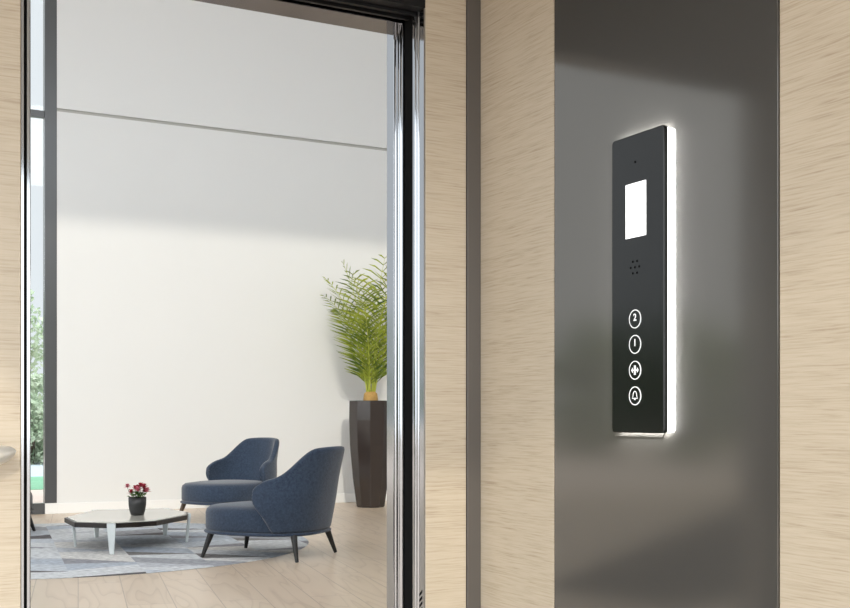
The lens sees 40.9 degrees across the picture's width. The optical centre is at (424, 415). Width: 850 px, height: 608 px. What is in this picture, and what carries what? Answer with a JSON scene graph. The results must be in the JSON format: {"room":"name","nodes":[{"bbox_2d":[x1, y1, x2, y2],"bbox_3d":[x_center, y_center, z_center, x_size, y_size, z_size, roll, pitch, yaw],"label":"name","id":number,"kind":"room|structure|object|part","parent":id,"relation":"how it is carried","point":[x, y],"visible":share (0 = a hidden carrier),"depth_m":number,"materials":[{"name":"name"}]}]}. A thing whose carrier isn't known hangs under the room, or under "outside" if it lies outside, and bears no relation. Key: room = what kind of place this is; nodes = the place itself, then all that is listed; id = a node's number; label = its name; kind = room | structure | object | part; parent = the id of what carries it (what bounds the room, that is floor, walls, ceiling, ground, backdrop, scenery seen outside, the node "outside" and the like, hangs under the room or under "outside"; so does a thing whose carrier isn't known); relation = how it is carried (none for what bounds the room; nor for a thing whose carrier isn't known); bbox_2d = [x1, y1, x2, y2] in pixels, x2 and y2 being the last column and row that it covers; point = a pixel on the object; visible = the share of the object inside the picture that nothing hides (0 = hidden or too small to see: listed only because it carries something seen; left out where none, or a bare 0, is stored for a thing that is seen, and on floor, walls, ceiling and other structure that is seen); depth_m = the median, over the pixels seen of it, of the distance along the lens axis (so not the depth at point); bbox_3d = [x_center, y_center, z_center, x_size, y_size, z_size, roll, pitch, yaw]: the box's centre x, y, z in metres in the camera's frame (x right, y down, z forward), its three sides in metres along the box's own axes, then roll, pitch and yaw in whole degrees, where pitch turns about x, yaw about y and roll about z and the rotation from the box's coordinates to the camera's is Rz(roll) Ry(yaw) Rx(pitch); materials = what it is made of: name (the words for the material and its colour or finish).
{"room":"elevator interior","nodes":[
{"label":"elevator interior","id":0,"kind":"room"},
{"bbox_2d":[31,501,386,607],"bbox_3d":[-4.633,1.130,6.608,22.000,0.060,11.084,0,0,-28],"label":"floor","id":1,"kind":"structure","parent":0,"point":[354,576],"depth_m":7.53,"materials":[{"name":"brown wood"}]},
{"bbox_2d":[31,523,308,578],"bbox_3d":[-3.075,1.098,9.699,4.150,0.004,4.150,0,0,-28],"label":"rug","id":2,"kind":"object","parent":1,"relation":"on","point":[138,550],"visible":0.77,"depth_m":9.36,"materials":[{"name":"grey fabric"}]},
{"bbox_2d":[31,493,35,530],"bbox_3d":[-4.216,0.667,10.584,1.106,0.868,0.891,0,0,7],"label":"armchair","id":3,"kind":"object","parent":2,"relation":"on","point":[32,511],"visible":0.21,"depth_m":10.71,"materials":[{"name":"black fabric"}]},
{"bbox_3d":[-4.151,0.784,10.576,0.946,0.201,0.806,0,0,7],"label":"seat","id":4,"kind":"part","parent":3,"relation":"part of","materials":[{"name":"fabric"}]},
{"bbox_3d":[-3.752,0.999,10.831,0.108,0.204,0.051,0,0,-29],"label":"leg","id":5,"kind":"part","parent":3,"relation":"part of","materials":[{"name":"black wood"}]},
{"bbox_2d":[64,508,190,554],"bbox_3d":[-2.533,0.970,9.757,1.080,0.251,1.442,0,0,-28],"label":"coffee table","id":6,"kind":"object","parent":2,"relation":"on","point":[111,519],"visible":1,"depth_m":9.49,"materials":[{"name":"white stone"}]},
{"bbox_3d":[-2.945,0.971,9.569,0.043,0.249,0.068,0,0,-24],"label":"leg","id":7,"kind":"part","parent":6,"relation":"part of","materials":[{"name":"white metal"}]},
{"bbox_3d":[-2.974,0.971,10.309,0.068,0.249,0.043,0,0,-38],"label":"leg","id":8,"kind":"part","parent":6,"relation":"part of","materials":[{"name":"white"}]},
{"bbox_3d":[-2.477,0.971,9.007,0.068,0.249,0.043,0,0,-4],"label":"leg","id":9,"kind":"part","parent":6,"relation":"part of","materials":[{"name":"white"}]},
{"bbox_2d":[124,482,149,515],"bbox_3d":[-2.444,0.706,9.700,0.223,0.277,0.172,0,0,-28],"label":"potted flowers","id":10,"kind":"object","parent":6,"relation":"on","point":[137,504],"visible":1,"depth_m":9.66,"materials":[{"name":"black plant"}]},
{"bbox_3d":[-2.448,0.767,9.703,0.150,0.155,0.150,0,0,-28],"label":"pot","id":11,"kind":"part","parent":10,"relation":"part of","materials":[{"name":"black ceramic"}]},
{"bbox_3d":[-2.386,0.971,10.484,0.068,0.249,0.043,0,0,11],"label":"leg","id":12,"kind":"part","parent":6,"relation":"part of","materials":[{"name":"white"}]},
{"bbox_3d":[-2.063,0.971,9.918,0.043,0.249,0.068,0,0,-20],"label":"leg","id":13,"kind":"part","parent":6,"relation":"part of","materials":[{"name":"white metal"}]},
{"bbox_2d":[200,446,344,562],"bbox_3d":[-1.181,0.667,8.989,1.106,0.868,0.891,0,0,21],"label":"armchair","id":14,"kind":"object","parent":2,"relation":"on","point":[300,501],"visible":1,"depth_m":8.62,"materials":[{"name":"blue fabric"}]},
{"bbox_3d":[-1.691,0.999,8.861,0.108,0.204,0.051,0,0,-15],"label":"leg","id":15,"kind":"part","parent":14,"relation":"part of","materials":[{"name":"black wood"}]},
{"bbox_3d":[-1.243,0.784,9.012,0.946,0.201,0.806,0,0,21],"label":"seat","id":16,"kind":"part","parent":14,"relation":"part of","materials":[{"name":"blue fabric"}]},
{"bbox_3d":[-1.474,0.999,9.426,0.051,0.204,0.108,0,0,-33],"label":"leg","id":17,"kind":"part","parent":14,"relation":"part of","materials":[{"name":"black wood"}]},
{"bbox_3d":[-0.974,0.999,8.585,0.051,0.204,0.108,0,0,-33],"label":"leg","id":18,"kind":"part","parent":14,"relation":"part of","materials":[{"name":"black wood"}]},
{"bbox_3d":[-0.917,0.561,8.887,0.555,0.660,0.898,0,0,21],"label":"backrest","id":19,"kind":"part","parent":14,"relation":"part of","materials":[{"name":"blue fabric"}]},
{"bbox_3d":[-0.757,0.999,9.149,0.108,0.204,0.051,0,0,-15],"label":"leg","id":20,"kind":"part","parent":14,"relation":"part of","materials":[{"name":"black wood"}]},
{"bbox_2d":[179,437,278,510],"bbox_3d":[-2.068,0.671,12.191,0.891,0.868,1.106,0,0,36],"label":"armchair","id":21,"kind":"object","parent":1,"relation":"on","point":[233,477],"visible":0.75,"depth_m":12.28,"materials":[{"name":"blue fabric"}]},
{"bbox_3d":[-2.566,1.003,12.022,0.108,0.204,0.051,0,0,-18],"label":"leg","id":22,"kind":"part","parent":21,"relation":"part of","materials":[{"name":"brown wood"}]},
{"bbox_3d":[-2.107,0.788,12.138,0.806,0.201,0.946,0,0,36],"label":"seat","id":23,"kind":"part","parent":21,"relation":"part of","materials":[{"name":"blue fabric"}]},
{"bbox_3d":[-1.901,0.565,12.420,0.898,0.660,0.555,0,0,36],"label":"backrest","id":24,"kind":"part","parent":21,"relation":"part of","materials":[{"name":"blue fabric"}]},
{"bbox_2d":[321,255,386,507],"bbox_3d":[-0.608,-0.449,13.746,1.300,3.099,1.393,0,0,-1],"label":"potted palm","id":25,"kind":"object","parent":1,"relation":"on","point":[367,416],"visible":0.82,"depth_m":13.61,"materials":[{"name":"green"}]},
{"bbox_2d":[57,0,386,502],"bbox_3d":[-0.829,-2.635,14.754,7.648,7.470,0.250,0,0,-28],"label":"wall","id":26,"kind":"structure","parent":0,"point":[216,164],"depth_m":13.65,"materials":[{"name":"white paint"}]},
{"bbox_2d":[31,0,56,514],"bbox_3d":[-5.659,-2.635,12.121,3.352,7.470,0.120,0,0,-28],"label":"window","id":27,"kind":"structure","parent":26,"relation":"in","point":[49,113],"depth_m":12.83,"materials":[{"name":"grey"}]},
{"bbox_3d":[-5.711,1.040,12.082,3.222,0.120,0.100,0,0,-28],"label":"rail","id":28,"kind":"part","parent":27,"relation":"part of","materials":[{"name":"grey metal"}]},
{"bbox_2d":[42,492,386,513],"bbox_3d":[-0.871,1.040,14.694,7.778,0.119,0.218,0,0,-28],"label":"baseboard","id":29,"kind":"structure","parent":26,"relation":"attached to","point":[50,508],"depth_m":13.15,"materials":[{"name":"white"}]},
{"bbox_2d":[0,0,465,607],"bbox_3d":[-0.751,-0.080,2.232,1.863,2.360,0.097,0,0,-28],"label":"wall","id":30,"kind":"structure","parent":0,"point":[445,20],"depth_m":2.59,"materials":[{"name":"brown wood"}]},
{"bbox_2d":[0,445,15,464],"bbox_3d":[-1.124,0.078,1.927,0.818,0.049,0.093,0,0,-28],"label":"handrail","id":31,"kind":"object","parent":30,"relation":"attached to","point":[7,453],"visible":1,"depth_m":2.08,"materials":[{"name":"white"}]},
{"bbox_2d":[349,400,386,507],"bbox_3d":[-0.657,0.458,13.798,0.517,1.285,0.542,0,0,34],"label":"planter","id":32,"kind":"object","parent":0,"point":[367,418],"depth_m":13.59,"materials":[{"name":"grey"}]},
{"bbox_2d":[481,0,849,607],"bbox_3d":[0.916,-0.050,1.207,0.050,2.300,3.275,0,0,-28],"label":"wall","id":33,"kind":"structure","parent":0,"point":[744,502],"depth_m":2.02,"materials":[{"name":"brown wood"}]},
{"bbox_2d":[466,0,480,607],"bbox_3d":[0.105,-0.050,2.645,0.036,2.300,0.034,0,0,-28],"label":"trim","id":34,"kind":"structure","parent":33,"relation":"attached to","point":[473,7],"depth_m":2.63,"materials":[{"name":"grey metal"}]},
{"bbox_3d":[0.211,-0.050,2.517,0.030,2.300,0.300,0,0,-28],"label":"veneer panel","id":35,"kind":"part","parent":33,"relation":"part of","materials":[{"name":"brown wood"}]},
{"bbox_2d":[612,125,669,437],"bbox_3d":[0.394,-0.241,2.117,0.020,0.561,0.171,0,0,-28],"label":"control panel","id":36,"kind":"object","parent":33,"relation":"attached to","point":[640,161],"visible":1,"depth_m":2.09,"materials":[{"name":"black"}]},
{"bbox_3d":[0.398,-0.239,2.130,0.002,0.557,0.151,0,0,-28],"label":"plate","id":37,"kind":"part","parent":36,"relation":"part of","materials":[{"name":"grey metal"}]},
{"bbox_3d":[0.430,-0.050,2.104,0.030,2.300,0.628,0,0,-28],"label":"column panel","id":38,"kind":"part","parent":33,"relation":"part of","materials":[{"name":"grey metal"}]},
{"bbox_3d":[1.126,-0.050,0.790,0.030,2.300,2.341,0,0,-28],"label":"veneer panel","id":39,"kind":"part","parent":33,"relation":"part of","materials":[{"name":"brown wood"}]},
{"bbox_3d":[-0.693,-0.080,2.375,2.200,2.360,0.075,0,0,-28],"label":"wall","id":40,"kind":"structure","parent":0,"visible":0},
{"bbox_2d":[21,0,424,607],"bbox_3d":[-0.428,-0.050,2.455,0.983,2.300,0.192,0,0,-28],"label":"door frame","id":41,"kind":"structure","parent":40,"relation":"in","point":[405,39],"depth_m":2.64,"materials":[{"name":"silver metal"}]},
{"label":"outside","id":42,"kind":"structure","parent":0,"visible":0},
{"bbox_3d":[-11.706,1.310,22.090,180.000,0.180,170.000,0,0,-28],"label":"ground","id":43,"kind":"structure","parent":42,"visible":0},
{"bbox_2d":[31,373,42,464],"bbox_3d":[-9.545,0.205,26.676,2.697,2.429,2.346,0,0,-28],"label":"tree","id":44,"kind":"object","parent":43,"relation":"on","point":[36,408],"visible":0.2,"depth_m":26.48,"materials":[{"name":"green plant"}]},
{"bbox_2d":[31,289,42,437],"bbox_3d":[-11.082,-1.200,30.797,2.934,4.849,3.216,0,0,-28],"label":"tree","id":45,"kind":"object","parent":43,"relation":"on","point":[35,346],"visible":0.1,"depth_m":31.11,"materials":[{"name":"green plant"}]},
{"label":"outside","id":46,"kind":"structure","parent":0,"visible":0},
{"bbox_2d":[31,476,42,489],"bbox_3d":[-2.785,1.170,21.272,13.000,0.100,3.800,0,0,-28],"label":"lawn","id":47,"kind":"structure","parent":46,"point":[36,482],"depth_m":18.91,"materials":[{"name":"green plant"}]},
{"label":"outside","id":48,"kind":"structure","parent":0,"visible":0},
{"bbox_2d":[31,462,42,476],"bbox_3d":[-4.429,1.173,26.512,15.000,0.095,7.000,0,0,-28],"label":"path","id":49,"kind":"structure","parent":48,"point":[36,469],"depth_m":23.53,"materials":[{"name":"white"}]},
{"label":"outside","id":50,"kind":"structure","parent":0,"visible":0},
{"bbox_2d":[31,490,42,502],"bbox_3d":[-2.574,1.175,16.602,13.000,0.090,4.650,0,0,-28],"label":"terrace","id":51,"kind":"object","parent":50,"point":[37,494],"depth_m":16.00,"materials":[{"name":"stone"}]}
]}

